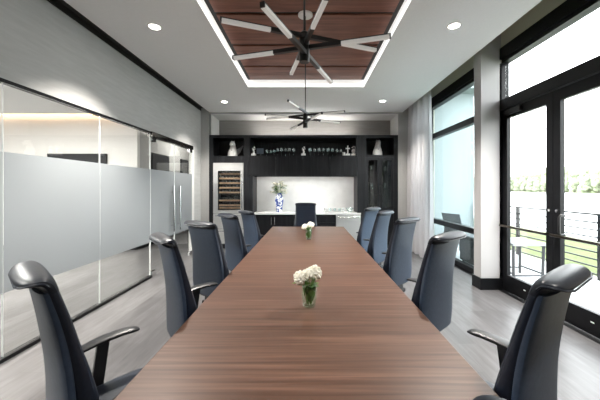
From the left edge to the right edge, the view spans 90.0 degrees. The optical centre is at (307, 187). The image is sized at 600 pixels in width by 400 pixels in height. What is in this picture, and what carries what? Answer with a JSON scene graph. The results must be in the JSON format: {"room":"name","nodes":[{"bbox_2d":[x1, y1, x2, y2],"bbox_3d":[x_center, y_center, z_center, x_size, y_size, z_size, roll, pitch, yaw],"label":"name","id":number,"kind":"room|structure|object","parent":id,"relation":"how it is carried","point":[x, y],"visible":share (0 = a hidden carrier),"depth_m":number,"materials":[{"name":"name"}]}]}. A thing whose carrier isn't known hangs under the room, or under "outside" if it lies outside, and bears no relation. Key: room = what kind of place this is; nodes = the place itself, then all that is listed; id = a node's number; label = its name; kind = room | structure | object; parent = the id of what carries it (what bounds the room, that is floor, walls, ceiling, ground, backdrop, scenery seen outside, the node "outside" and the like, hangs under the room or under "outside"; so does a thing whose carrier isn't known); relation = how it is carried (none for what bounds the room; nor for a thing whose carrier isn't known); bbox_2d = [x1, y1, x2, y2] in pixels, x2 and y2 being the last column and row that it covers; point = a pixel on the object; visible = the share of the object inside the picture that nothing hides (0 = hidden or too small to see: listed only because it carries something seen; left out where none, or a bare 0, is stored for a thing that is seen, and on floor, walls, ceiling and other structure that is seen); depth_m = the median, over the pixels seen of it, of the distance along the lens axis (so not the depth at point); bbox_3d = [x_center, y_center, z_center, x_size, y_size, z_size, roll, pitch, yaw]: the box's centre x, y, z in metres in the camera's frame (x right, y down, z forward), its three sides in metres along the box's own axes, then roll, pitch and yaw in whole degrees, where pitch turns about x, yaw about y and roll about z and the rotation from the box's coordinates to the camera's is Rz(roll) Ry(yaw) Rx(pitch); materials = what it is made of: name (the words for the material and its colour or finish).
{"room":"conference room","nodes":[
{"label":"conference room","id":0,"kind":"room"},
{"bbox_2d":[0,83,88,113],"bbox_3d":[-5.986,-1.725,4.750,6.429,0.050,14.500,0,0,0],"label":"ceiling","id":1,"kind":"structure","parent":0,"point":[15,101],"depth_m":6.18,"materials":[{"name":"paint"}]},
{"bbox_2d":[0,115,139,244],"bbox_3d":[-6.675,-0.300,7.345,5.050,3.600,0.110,0,0,0],"label":"wall","id":2,"kind":"structure","parent":0,"point":[37,135],"depth_m":7.29,"materials":[{"name":"white paint"}]},
{"bbox_2d":[0,114,91,114],"bbox_3d":[-6.700,-1.780,7.230,4.800,0.020,0.060,0,0,0],"label":"trim","id":3,"kind":"structure","parent":2,"relation":"attached to","point":[0,114],"depth_m":7.22,"materials":[{"name":"white"}]},
{"bbox_2d":[47,154,106,163],"bbox_3d":[-5.580,-0.405,7.258,1.420,0.850,0.063,0,0,0],"label":"wall screen","id":4,"kind":"object","parent":2,"relation":"attached to","point":[94,158],"visible":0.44,"depth_m":7.23,"materials":[{"name":"black glass"}]},
{"bbox_2d":[0,0,200,220],"bbox_3d":[-2.706,-0.500,2.450,0.120,4.000,9.900,0,0,0],"label":"wall","id":5,"kind":"structure","parent":0,"point":[43,49],"depth_m":3.55,"materials":[{"name":"white paint"}]},
{"bbox_2d":[0,82,2,356],"bbox_3d":[-2.651,0.274,1.998,0.015,2.381,1.210,0,0,0],"label":"window","id":6,"kind":"structure","parent":5,"relation":"in","point":[1,151],"depth_m":2.60,"materials":[{"name":"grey glass"}]},
{"bbox_2d":[4,116,99,302],"bbox_3d":[-2.651,0.274,3.211,0.015,2.381,1.210,0,0,0],"label":"frosted glass panel","id":7,"kind":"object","parent":5,"relation":"in","point":[52,205],"depth_m":3.08,"materials":[{"name":"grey glass"}]},
{"bbox_2d":[0,77,150,132],"bbox_3d":[-2.671,-0.934,2.020,0.059,0.032,6.040,0,0,0],"label":"trim","id":8,"kind":"structure","parent":5,"relation":"attached to","point":[5,82],"depth_m":3.26,"materials":[{"name":"black metal"}]},
{"bbox_2d":[0,275,151,363],"bbox_3d":[-2.646,1.482,2.015,0.060,0.035,6.030,0,0,0],"label":"baseboard","id":9,"kind":"structure","parent":5,"relation":"attached to","point":[30,343],"depth_m":3.47,"materials":[{"name":"black metal"}]},
{"bbox_2d":[100,133,149,274],"bbox_3d":[-2.651,0.274,4.425,0.015,2.381,1.211,0,0,0],"label":"frosted glass panel","id":10,"kind":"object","parent":5,"relation":"in","point":[124,190],"depth_m":4.28,"materials":[{"name":"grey glass"}]},
{"bbox_2d":[47,0,202,110],"bbox_3d":[-2.539,-1.944,2.450,0.254,0.151,9.900,0,0,0],"label":"trim","id":11,"kind":"structure","parent":5,"relation":"attached to","point":[61,5],"depth_m":4.04,"materials":[{"name":"black"}]},
{"bbox_2d":[150,137,174,276],"bbox_3d":[-2.652,0.318,5.486,0.156,2.361,0.902,0,0,0],"label":"door","id":12,"kind":"structure","parent":5,"relation":"in","point":[162,188],"depth_m":5.41,"materials":[{"name":"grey glass"}]},
{"bbox_2d":[147,131,192,149],"bbox_3d":[-2.654,-0.907,5.938,0.085,0.085,1.805,0,0,0],"label":"trim","id":13,"kind":"structure","parent":5,"relation":"attached to","point":[157,136],"depth_m":5.68,"materials":[{"name":"metal"}]},
{"bbox_2d":[174,144,191,254],"bbox_3d":[-2.652,0.318,6.389,0.156,2.361,0.888,0,0,0],"label":"door","id":14,"kind":"structure","parent":5,"relation":"in","point":[182,182],"depth_m":6.32,"materials":[{"name":"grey glass"}]},
{"bbox_2d":[189,147,193,249],"bbox_3d":[-2.671,0.275,6.895,0.070,2.450,0.110,0,0,0],"label":"trim","id":15,"kind":"structure","parent":5,"relation":"attached to","point":[191,155],"depth_m":6.85,"materials":[{"name":"white paint"}]},
{"bbox_2d":[140,131,188,172],"bbox_3d":[-4.205,-0.300,9.700,0.110,3.600,4.599,0,0,0],"label":"wall","id":16,"kind":"structure","parent":0,"point":[159,147],"depth_m":8.56,"materials":[{"name":"grey paint"}]},
{"bbox_2d":[151,152,168,170],"bbox_3d":[-4.128,-0.200,8.415,0.043,1.480,0.970,0,0,0],"label":"wall panel","id":17,"kind":"object","parent":16,"relation":"attached to","point":[158,161],"visible":0.44,"depth_m":8.29,"materials":[{"name":"black metal"}]},
{"bbox_2d":[138,229,188,249],"bbox_3d":[-4.139,1.445,9.645,0.019,0.110,4.710,0,0,0],"label":"baseboard","id":18,"kind":"structure","parent":16,"relation":"attached to","point":[182,232],"depth_m":8.54,"materials":[{"name":"black metal"}]},
{"bbox_2d":[180,159,188,173],"bbox_3d":[-4.128,-0.200,10.140,0.043,1.480,0.820,0,0,0],"label":"wall panel","id":19,"kind":"object","parent":16,"relation":"attached to","point":[184,164],"visible":0.24,"depth_m":9.97,"materials":[{"name":"black metal"}]},
{"bbox_2d":[201,108,210,221],"bbox_3d":[-2.543,-0.500,7.800,0.205,4.000,0.800,0,0,0],"label":"wall","id":20,"kind":"structure","parent":0,"point":[205,116],"depth_m":7.40,"materials":[{"name":"grey paint"}]},
{"bbox_2d":[0,231,599,399],"bbox_3d":[-3.090,1.550,4.800,12.220,0.100,14.800,0,0,0],"label":"floor","id":21,"kind":"structure","parent":0,"point":[22,376],"depth_m":3.32,"materials":[{"name":"grey wood"}]},
{"bbox_2d":[8,261,141,399],"bbox_3d":[-0.908,0.905,1.403,0.664,1.188,0.703,0,0,42],"label":"office chair","id":22,"kind":"object","parent":21,"relation":"on","point":[68,374],"visible":0.87,"depth_m":1.12,"materials":[{"name":"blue leather"}]},
{"bbox_2d":[149,232,217,336],"bbox_3d":[-0.761,0.905,2.203,0.703,1.188,0.664,0,0,-37],"label":"office chair","id":23,"kind":"object","parent":21,"relation":"on","point":[182,299],"visible":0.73,"depth_m":1.93,"materials":[{"name":"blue leather"}]},
{"bbox_2d":[184,220,228,302],"bbox_3d":[-0.862,0.905,3.072,0.664,1.188,0.703,0,0,36],"label":"office chair","id":24,"kind":"object","parent":21,"relation":"on","point":[209,260],"visible":0.66,"depth_m":2.82,"materials":[{"name":"fabric"}]},
{"bbox_2d":[209,135,256,247],"bbox_3d":[-1.901,0.097,7.700,1.078,2.807,0.600,0,0,0],"label":"tower","id":25,"kind":"object","parent":21,"relation":"on","point":[219,145],"visible":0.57,"depth_m":7.40,"materials":[{"name":"black wood"}]},
{"bbox_2d":[213,163,243,244],"bbox_3d":[-1.960,0.392,7.637,0.744,2.017,0.626,0,0,0],"label":"wine fridge","id":26,"kind":"object","parent":25,"relation":"in","point":[228,178],"visible":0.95,"depth_m":7.39,"materials":[{"name":"silver metal"}]},
{"bbox_2d":[228,141,242,155],"bbox_3d":[-1.867,-0.998,7.631,0.358,0.416,0.258,0,0,-40],"label":"statue","id":27,"kind":"object","parent":25,"relation":"in","point":[232,151],"visible":0.93,"depth_m":7.56,"materials":[{"name":"white ceramic"}]},
{"bbox_2d":[217,213,251,270],"bbox_3d":[-0.780,0.905,3.884,0.703,1.188,0.664,0,0,-40],"label":"office chair","id":28,"kind":"object","parent":21,"relation":"on","point":[235,245],"visible":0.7,"depth_m":3.64,"materials":[{"name":"blue leather"}]},
{"bbox_2d":[238,210,263,252],"bbox_3d":[-0.759,0.927,4.927,0.703,1.144,0.664,0,0,-38],"label":"office chair","id":29,"kind":"object","parent":21,"relation":"on","point":[252,236],"visible":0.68,"depth_m":4.69,"materials":[{"name":"blue leather"}]},
{"bbox_2d":[255,215,293,237],"bbox_3d":[-0.860,1.078,7.672,1.000,0.844,0.615,0,0,0],"label":"base cabinet","id":30,"kind":"object","parent":21,"relation":"on","point":[265,222],"visible":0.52,"depth_m":7.40,"materials":[{"name":"black wood"}]},
{"bbox_2d":[254,211,360,214],"bbox_3d":[-0.030,0.635,7.675,2.660,0.040,0.610,0,0,0],"label":"countertop","id":31,"kind":"structure","parent":30,"relation":"on","point":[256,212],"depth_m":7.37,"materials":[{"name":"white stone"}]},
{"bbox_2d":[275,193,283,211],"bbox_3d":[-0.735,0.372,7.680,0.224,0.485,0.224,0,0,0],"label":"porcelain vase","id":32,"kind":"object","parent":31,"relation":"on","point":[279,199],"visible":0.88,"depth_m":7.60,"materials":[{"name":"ceramic"}]},
{"bbox_2d":[269,181,287,193],"bbox_3d":[-0.749,0.018,7.685,0.558,0.380,0.450,0,0,0],"label":"flower bouquet","id":33,"kind":"object","parent":32,"relation":"in","point":[281,190],"visible":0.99,"depth_m":7.63,"materials":[{"name":"beige plant"}]},
{"bbox_2d":[257,177,353,210],"bbox_3d":[-0.072,0.200,8.001,2.577,1.000,0.039,0,0,0],"label":"backsplash","id":34,"kind":"structure","parent":31,"relation":"attached to","point":[329,193],"depth_m":7.98,"materials":[{"name":"white stone"}]},
{"bbox_2d":[249,135,356,176],"bbox_3d":[-0.123,-0.806,7.700,2.676,1.013,0.600,0,0,0],"label":"upper cabinet","id":35,"kind":"object","parent":34,"relation":"attached to","point":[327,162],"visible":0.99,"depth_m":7.40,"materials":[{"name":"black wood"}]},
{"bbox_2d":[294,203,316,226],"bbox_3d":[-0.050,0.905,6.113,0.664,1.188,0.703,0,0,0],"label":"office chair","id":36,"kind":"object","parent":21,"relation":"on","point":[305,213],"visible":0.49,"depth_m":6.29,"materials":[{"name":"black leather"}]},
{"bbox_2d":[114,227,498,399],"bbox_3d":[0.000,1.125,3.385,1.380,0.749,4.910,0,0,0],"label":"conference table","id":37,"kind":"object","parent":21,"relation":"on","point":[254,337],"visible":0.93,"depth_m":1.45,"materials":[{"name":"brown wood"}]},
{"bbox_2d":[305,228,311,237],"bbox_3d":[0.008,0.669,4.360,0.100,0.159,0.100,0,0,0],"label":"flower vase","id":38,"kind":"object","parent":37,"relation":"on","point":[308,234],"visible":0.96,"depth_m":4.34,"materials":[{"name":"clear glass"}]},
{"bbox_2d":[301,222,313,230],"bbox_3d":[-0.002,0.554,4.358,0.174,0.135,0.152,0,0,25],"label":"flower bouquet","id":39,"kind":"object","parent":38,"relation":"in","point":[309,225],"visible":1,"depth_m":4.32,"materials":[{"name":"beige plant"}]},
{"bbox_2d":[301,281,316,307],"bbox_3d":[0.008,0.669,1.900,0.100,0.159,0.100,0,0,0],"label":"flower vase","id":40,"kind":"object","parent":37,"relation":"on","point":[310,292],"visible":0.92,"depth_m":1.89,"materials":[{"name":"clear glass"}]},
{"bbox_2d":[292,265,321,287],"bbox_3d":[-0.001,0.553,1.894,0.164,0.135,0.153,0,0,31],"label":"flower bouquet","id":41,"kind":"object","parent":40,"relation":"in","point":[314,272],"visible":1,"depth_m":1.86,"materials":[{"name":"beige plant"}]},
{"bbox_2d":[316,215,335,226],"bbox_3d":[0.443,1.078,7.672,0.491,0.844,0.616,0,0,0],"label":"base cabinet","id":42,"kind":"object","parent":21,"relation":"on","point":[322,220],"visible":0.38,"depth_m":7.40,"materials":[{"name":"black wood"}]},
{"bbox_2d":[336,215,360,240],"bbox_3d":[0.994,1.073,7.649,0.602,0.830,0.641,0,0,0],"label":"fridge","id":43,"kind":"object","parent":21,"relation":"on","point":[351,223],"visible":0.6,"depth_m":7.38,"materials":[{"name":"silver"}]},
{"bbox_2d":[356,207,380,251],"bbox_3d":[0.854,0.905,5.108,0.703,1.188,0.664,0,0,41],"label":"office chair","id":44,"kind":"object","parent":21,"relation":"on","point":[369,215],"visible":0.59,"depth_m":4.84,"materials":[{"name":"blue leather"}]},
{"bbox_2d":[354,135,397,247],"bbox_3d":[1.719,0.097,7.683,1.004,2.807,0.635,0,0,0],"label":"tower","id":45,"kind":"object","parent":21,"relation":"on","point":[369,191],"visible":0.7,"depth_m":7.40,"materials":[{"name":"black wood"}]},
{"bbox_2d":[373,139,381,154],"bbox_3d":[1.748,-1.023,7.592,0.233,0.416,0.264,0,0,31],"label":"statue","id":46,"kind":"object","parent":45,"relation":"in","point":[377,150],"visible":0.99,"depth_m":7.56,"materials":[{"name":"white ceramic"}]},
{"bbox_2d":[363,210,393,267],"bbox_3d":[0.861,0.905,4.353,0.703,1.188,0.664,0,0,37],"label":"office chair","id":47,"kind":"object","parent":21,"relation":"on","point":[377,244],"visible":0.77,"depth_m":4.10,"materials":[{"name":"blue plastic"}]},
{"bbox_2d":[382,217,420,291],"bbox_3d":[0.872,0.905,3.403,0.664,1.188,0.703,0,0,-45],"label":"office chair","id":48,"kind":"object","parent":21,"relation":"on","point":[397,265],"visible":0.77,"depth_m":3.15,"materials":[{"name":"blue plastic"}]},
{"bbox_2d":[407,90,433,257],"bbox_3d":[2.502,-0.440,6.775,0.220,3.840,1.149,0,0,0],"label":"curtain","id":49,"kind":"object","parent":21,"relation":"on","point":[420,203],"visible":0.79,"depth_m":6.53,"materials":[{"name":"white fabric"}]},
{"bbox_2d":[407,231,466,330],"bbox_3d":[0.812,0.905,2.336,0.664,1.188,0.703,0,0,-41],"label":"office chair","id":50,"kind":"object","parent":21,"relation":"on","point":[432,293],"visible":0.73,"depth_m":2.08,"materials":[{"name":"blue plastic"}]},
{"bbox_2d":[474,34,501,277],"bbox_3d":[2.708,-0.451,4.525,0.305,3.899,0.190,0,0,0],"label":"column","id":51,"kind":"structure","parent":21,"relation":"on","point":[487,61],"depth_m":4.43,"materials":[{"name":"grey paint"}]},
{"bbox_2d":[472,274,502,289],"bbox_3d":[2.697,1.415,4.525,0.325,0.170,0.230,0,0,0],"label":"trim","id":52,"kind":"structure","parent":51,"relation":"attached to","point":[480,283],"depth_m":4.41,"materials":[{"name":"black wood"}]},
{"bbox_2d":[473,395,505,399],"bbox_3d":[-0.013,0.905,0.292,0.703,1.188,0.664,0,0,6],"label":"office chair","id":53,"kind":"object","parent":21,"relation":"on","point":[480,397],"visible":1,"depth_m":0.47,"materials":[{"name":"black plastic"}]},
{"bbox_2d":[467,263,592,399],"bbox_3d":[0.812,0.905,1.379,0.664,1.188,0.703,0,0,-37],"label":"office chair","id":54,"kind":"object","parent":21,"relation":"on","point":[528,362],"visible":0.91,"depth_m":1.09,"materials":[{"name":"black leather"}]},
{"bbox_2d":[64,0,541,111],"bbox_3d":[-0.051,-1.897,2.442,4.762,0.060,9.885,0,0,0],"label":"ceiling","id":55,"kind":"structure","parent":0,"point":[188,51],"depth_m":4.10,"materials":[{"name":"paint"}]},
{"bbox_2d":[147,23,161,30],"bbox_3d":[-1.775,-1.863,3.470,0.160,0.006,0.160,0,0,0],"label":"recessed light","id":56,"kind":"object","parent":55,"relation":"in","point":[153,26],"visible":1,"depth_m":3.46,"materials":[{"name":"white plastic"}]},
{"bbox_2d":[198,0,410,86],"bbox_3d":[-0.040,-1.935,2.975,2.200,0.134,5.210,0,0,0],"label":"trim","id":57,"kind":"structure","parent":55,"relation":"attached to","point":[255,83],"depth_m":5.55,"materials":[{"name":"white paint"}]},
{"bbox_2d":[204,0,403,79],"bbox_3d":[-0.040,-2.017,2.975,2.200,0.030,5.210,0,0,0],"label":"trim","id":58,"kind":"structure","parent":57,"relation":"attached to","point":[207,2],"depth_m":3.72,"materials":[{"name":"black"}]},
{"bbox_2d":[216,13,392,43],"bbox_3d":[-0.040,-1.991,3.785,2.020,0.022,0.694,0,0,0],"label":"ceiling panel","id":59,"kind":"object","parent":58,"relation":"attached to","point":[340,26],"visible":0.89,"depth_m":3.68,"materials":[{"name":"red wood"}]},
{"bbox_2d":[265,10,344,129],"bbox_3d":[-0.046,-1.332,3.403,0.902,1.294,0.882,0,0,0],"label":"chandelier","id":60,"kind":"object","parent":59,"relation":"hanging from","point":[308,14],"visible":0.98,"depth_m":3.39,"materials":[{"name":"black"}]},
{"bbox_2d":[266,114,288,117],"bbox_3d":[-0.338,-0.787,3.287,0.259,0.017,0.020,0,0,-25],"label":"diffuser","id":61,"kind":"object","parent":60,"relation":"attached to","point":[272,115],"depth_m":3.28,"materials":[{"name":"grey plastic"}]},
{"bbox_2d":[288,100,298,108],"bbox_3d":[-0.149,-0.861,3.092,0.020,0.020,0.256,0,0,21],"label":"diffuser","id":62,"kind":"object","parent":60,"relation":"attached to","point":[289,101],"depth_m":3.07,"materials":[{"name":"grey plastic"}]},
{"bbox_2d":[311,113,321,119],"bbox_3d":[0.087,-0.747,3.123,0.020,0.017,0.252,0,0,-23],"label":"diffuser","id":63,"kind":"object","parent":60,"relation":"attached to","point":[317,115],"depth_m":3.12,"materials":[{"name":"grey plastic"}]},
{"bbox_2d":[320,120,339,123],"bbox_3d":[0.262,-0.787,3.566,0.259,0.017,0.020,0,0,-25],"label":"diffuser","id":64,"kind":"object","parent":60,"relation":"attached to","point":[329,121],"depth_m":3.56,"materials":[{"name":"grey plastic"}]},
{"bbox_2d":[322,111,343,114],"bbox_3d":[0.270,-0.827,3.303,0.267,0.017,0.020,0,0,22],"label":"diffuser","id":65,"kind":"object","parent":60,"relation":"attached to","point":[332,112],"depth_m":3.30,"materials":[{"name":"grey plastic"}]},
{"bbox_2d":[209,0,399,11],"bbox_3d":[-0.040,-1.991,3.033,2.020,0.022,0.699,0,0,0],"label":"ceiling panel","id":66,"kind":"object","parent":58,"relation":"attached to","point":[217,5],"visible":0.9,"depth_m":3.25,"materials":[{"name":"red wood"}]},
{"bbox_2d":[233,45,376,65],"bbox_3d":[-0.040,-1.991,4.525,2.020,0.022,0.674,0,0,0],"label":"ceiling panel","id":67,"kind":"object","parent":58,"relation":"attached to","point":[339,55],"visible":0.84,"depth_m":4.52,"materials":[{"name":"red wood"}]},
{"bbox_2d":[244,66,366,79],"bbox_3d":[-0.040,-1.991,5.202,2.020,0.022,0.569,0,0,0],"label":"ceiling panel","id":68,"kind":"object","parent":58,"relation":"attached to","point":[254,72],"visible":0.82,"depth_m":5.14,"materials":[{"name":"red wood"}]},
{"bbox_3d":[-0.040,-1.991,1.537,2.020,0.022,0.689,0,0,0],"label":"ceiling panel","id":69,"kind":"object","parent":58,"relation":"attached to","visible":0},
{"bbox_2d":[220,0,390,83],"bbox_3d":[-0.023,-1.332,1.631,0.839,1.294,0.741,0,0,-39],"label":"chandelier","id":70,"kind":"object","parent":69,"relation":"hanging from","point":[302,46],"visible":1,"depth_m":1.58,"materials":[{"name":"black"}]},
{"bbox_2d":[222,18,270,31],"bbox_3d":[-0.310,-0.824,1.519,0.245,0.023,0.020,0,0,-19],"label":"diffuser","id":71,"kind":"object","parent":70,"relation":"attached to","point":[229,21],"depth_m":1.51,"materials":[{"name":"grey plastic"}]},
{"bbox_2d":[233,51,273,59],"bbox_3d":[-0.312,-0.758,1.719,0.246,0.020,0.020,0,0,15],"label":"diffuser","id":72,"kind":"object","parent":70,"relation":"attached to","point":[261,53],"depth_m":1.71,"materials":[{"name":"grey plastic"}]},
{"bbox_2d":[261,4,291,38],"bbox_3d":[-0.133,-0.727,1.319,0.020,0.017,0.260,0,0,21],"label":"diffuser","id":73,"kind":"object","parent":70,"relation":"attached to","point":[266,9],"depth_m":1.29,"materials":[{"name":"grey plastic"}]},
{"bbox_2d":[290,60,298,74],"bbox_3d":[-0.086,-0.771,1.913,0.020,0.025,0.219,0,0,-14],"label":"diffuser","id":74,"kind":"object","parent":70,"relation":"attached to","point":[296,62],"depth_m":1.90,"materials":[{"name":"grey plastic"}]},
{"bbox_2d":[311,0,327,29],"bbox_3d":[0.049,-0.793,1.370,0.020,0.025,0.219,0,0,-14],"label":"diffuser","id":75,"kind":"object","parent":70,"relation":"attached to","point":[323,3],"depth_m":1.36,"materials":[{"name":"grey plastic"}]},
{"bbox_2d":[317,67,331,82],"bbox_3d":[0.108,-0.727,1.938,0.020,0.017,0.260,0,0,21],"label":"diffuser","id":76,"kind":"object","parent":70,"relation":"attached to","point":[320,70],"depth_m":1.92,"materials":[{"name":"grey plastic"}]},
{"bbox_2d":[344,44,376,51],"bbox_3d":[0.282,-0.810,1.719,0.245,0.023,0.020,0,0,-19],"label":"diffuser","id":77,"kind":"object","parent":70,"relation":"attached to","point":[356,46],"depth_m":1.72,"materials":[{"name":"grey plastic"}]},
{"bbox_2d":[341,34,388,45],"bbox_3d":[0.294,-0.765,1.554,0.246,0.020,0.020,0,0,15],"label":"diffuser","id":78,"kind":"object","parent":70,"relation":"attached to","point":[380,37],"depth_m":1.55,"materials":[{"name":"grey plastic"}]},
{"bbox_2d":[446,22,461,29],"bbox_3d":[1.680,-1.863,3.450,0.160,0.006,0.160,0,0,0],"label":"recessed light","id":79,"kind":"object","parent":55,"relation":"in","point":[454,25],"visible":1,"depth_m":3.44,"materials":[{"name":"white plastic"}]},
{"bbox_2d":[209,113,397,114],"bbox_3d":[-0.109,-2.163,7.800,4.664,0.675,0.800,0,0,0],"label":"wall","id":80,"kind":"structure","parent":0,"point":[209,113],"depth_m":7.40,"materials":[{"name":"grey paint"}]},
{"bbox_2d":[211,114,397,134],"bbox_3d":[-0.086,-1.566,7.736,4.617,0.516,0.669,0,0,0],"label":"trim","id":81,"kind":"structure","parent":80,"relation":"attached to","point":[215,118],"depth_m":7.72,"materials":[{"name":"white paint"}]},
{"bbox_2d":[209,112,402,112],"bbox_3d":[-0.051,-1.894,7.393,4.762,0.066,0.012,0,0,0],"label":"trim","id":82,"kind":"structure","parent":80,"relation":"attached to","point":[209,112],"depth_m":7.39,"materials":[{"name":"beige"}]},
{"bbox_2d":[219,121,389,134],"bbox_3d":[-0.109,-1.516,8.079,4.642,0.618,0.019,0,0,0],"label":"wall niche","id":83,"kind":"object","parent":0,"point":[225,127],"visible":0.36,"depth_m":8.07,"materials":[{"name":"white paint"}]},
{"bbox_2d":[398,107,408,218],"bbox_3d":[2.636,-0.500,7.800,0.827,4.000,0.800,0,0,0],"label":"wall","id":84,"kind":"structure","parent":0,"point":[402,117],"depth_m":7.40,"materials":[{"name":"grey paint"}]},
{"bbox_2d":[431,0,565,234],"bbox_3d":[2.920,-0.500,2.450,0.200,4.000,9.900,0,0,0],"label":"wall","id":85,"kind":"structure","parent":0,"point":[544,7],"depth_m":4.26,"materials":[{"name":"beige paint"}]},
{"bbox_2d":[432,86,473,273],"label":"window","id":86,"kind":"structure","parent":85,"relation":"in","point":[468,122],"depth_m":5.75,"materials":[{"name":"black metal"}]},
{"bbox_2d":[431,0,599,110],"bbox_3d":[2.905,-1.948,4.725,0.150,0.215,4.870,0,0,0],"label":"trim","id":87,"kind":"structure","parent":85,"relation":"attached to","point":[569,12],"depth_m":3.77,"materials":[{"name":"black metal"}]},
{"bbox_2d":[500,55,599,289],"bbox_3d":[2.900,-0.170,3.545,0.140,3.340,2.150,0,0,0],"label":"window","id":88,"kind":"structure","parent":85,"relation":"in","point":[591,67],"depth_m":3.85,"materials":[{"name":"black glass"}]},
{"bbox_2d":[499,91,552,300],"bbox_3d":[2.861,0.176,3.977,0.125,2.623,0.907,0,0,0],"label":"door","id":89,"kind":"structure","parent":88,"relation":"attached to","point":[516,286],"depth_m":4.04,"materials":[{"name":"black metal"}]},
{"bbox_2d":[549,73,599,338],"bbox_3d":[2.861,0.176,3.026,0.126,2.623,0.982,0,0,0],"label":"door","id":90,"kind":"structure","parent":88,"relation":"attached to","point":[583,318],"depth_m":3.42,"materials":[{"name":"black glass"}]},
{"label":"outside","id":91,"kind":"structure","parent":0,"visible":0},
{"bbox_2d":[511,190,594,192],"bbox_3d":[186.500,2.125,125.000,147.000,0.350,410.000,0,0,0],"label":"ground","id":92,"kind":"structure","parent":91,"point":[569,191],"depth_m":167.19,"materials":[{"name":"white"}]},
{"bbox_2d":[513,174,520,190],"bbox_3d":[117.362,-2.918,168.741,3.447,10.060,4.157,0,0,-23],"label":"tree","id":93,"kind":"object","parent":92,"relation":"on","point":[517,186],"visible":0.96,"depth_m":167.92,"materials":[{"name":"green plant"}]},
{"bbox_2d":[519,170,526,191],"bbox_3d":[116.957,-3.994,163.358,4.184,11.960,3.654,0,0,-15],"label":"tree","id":94,"kind":"object","parent":92,"relation":"on","point":[522,173],"visible":1,"depth_m":162.64,"materials":[{"name":"green plant"}]},
{"bbox_2d":[525,175,533,191],"bbox_3d":[117.598,-2.510,158.424,4.181,9.204,4.472,0,0,-26],"label":"tree","id":95,"kind":"object","parent":92,"relation":"on","point":[529,188],"visible":0.98,"depth_m":157.63,"materials":[{"name":"green plant"}]},
{"bbox_2d":[533,171,541,191],"bbox_3d":[116.625,-3.178,152.831,3.447,10.598,4.157,0,0,-25],"label":"tree","id":96,"kind":"object","parent":92,"relation":"on","point":[537,184],"visible":1,"depth_m":152.04,"materials":[{"name":"green plant"}]},
{"bbox_2d":[540,168,545,191],"bbox_3d":[116.359,-4.105,147.474,3.654,12.184,4.184,0,0,-2],"label":"tree","id":97,"kind":"object","parent":92,"relation":"on","point":[543,179],"visible":0.72,"depth_m":147.00,"materials":[{"name":"green plant"}]},
{"bbox_2d":[565,166,568,191],"bbox_3d":[117.184,-3.913,137.064,3.447,12.112,4.157,0,0,12],"label":"tree","id":98,"kind":"object","parent":92,"relation":"on","point":[566,168],"visible":0.48,"depth_m":135.87,"materials":[{"name":"green plant"}]},
{"bbox_2d":[569,170,579,191],"bbox_3d":[117.235,-2.934,131.788,4.184,9.830,3.654,0,0,-32],"label":"tree","id":99,"kind":"object","parent":92,"relation":"on","point":[575,174],"visible":0.98,"depth_m":130.94,"materials":[{"name":"green plant"}]},
{"bbox_2d":[578,172,591,192],"bbox_3d":[116.718,-2.411,126.563,4.472,9.000,4.181,0,0,-32],"label":"tree","id":100,"kind":"object","parent":92,"relation":"on","point":[584,179],"visible":1,"depth_m":125.55,"materials":[{"name":"green plant"}]},
{"bbox_2d":[591,166,599,192],"bbox_3d":[116.948,-3.351,121.306,4.157,10.954,3.447,0,0,-8],"label":"tree","id":101,"kind":"object","parent":92,"relation":"on","point":[595,184],"visible":1,"depth_m":120.74,"materials":[{"name":"green plant"}]},
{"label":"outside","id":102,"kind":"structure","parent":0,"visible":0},
{"bbox_2d":[511,192,599,240],"bbox_3d":[62.950,2.130,100.000,104.100,0.140,320.000,0,0,0],"label":"lake","id":103,"kind":"structure","parent":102,"point":[577,202],"depth_m":28.74,"materials":[{"name":"grey liquid"}]},
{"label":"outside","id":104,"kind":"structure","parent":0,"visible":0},
{"bbox_2d":[511,225,596,276],"bbox_3d":[7.925,2.060,20.000,5.950,0.120,80.000,0,0,0],"label":"lawn","id":105,"kind":"structure","parent":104,"point":[538,236],"depth_m":9.60,"materials":[{"name":"green plant"}]},
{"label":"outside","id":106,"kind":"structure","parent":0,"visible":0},
{"bbox_2d":[455,244,599,312],"bbox_3d":[3.985,1.570,2.800,1.930,0.100,13.600,0,0,0],"label":"deck","id":107,"kind":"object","parent":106,"point":[588,296],"depth_m":4.78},
{"bbox_2d":[442,213,463,250],"bbox_3d":[3.515,1.051,6.936,0.615,0.942,0.570,0,0,-22],"label":"patio chair","id":108,"kind":"object","parent":107,"relation":"on","point":[455,218],"visible":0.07,"depth_m":6.86,"materials":[{"name":"grey"}]},
{"bbox_2d":[460,234,473,264],"bbox_3d":[3.460,1.240,6.020,0.570,0.560,0.570,0,0,0],"label":"ottoman","id":109,"kind":"object","parent":107,"relation":"on","point":[467,243],"visible":0.21,"depth_m":5.98,"materials":[{"name":"grey"}]},
{"bbox_2d":[464,234,473,240],"bbox_3d":[3.460,0.990,6.020,0.570,0.059,0.570,0,0,0],"label":"cushion","id":110,"kind":"object","parent":109,"relation":"on","point":[470,237],"depth_m":5.98,"materials":[{"name":"grey fabric"}]},
{"bbox_2d":[511,237,545,276],"bbox_3d":[3.565,1.205,5.120,0.550,0.630,0.600,0,0,0],"label":"patio table","id":111,"kind":"object","parent":107,"relation":"on","point":[515,241],"visible":0.55,"depth_m":4.85,"materials":[{"name":"grey metal"}]},
{"bbox_2d":[511,206,599,280],"bbox_3d":[4.800,0.973,3.792,0.050,1.095,9.585,0,0,0],"label":"deck railing","id":112,"kind":"object","parent":107,"relation":"on","point":[517,212],"visible":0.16,"depth_m":5.43,"materials":[{"name":"black metal"}]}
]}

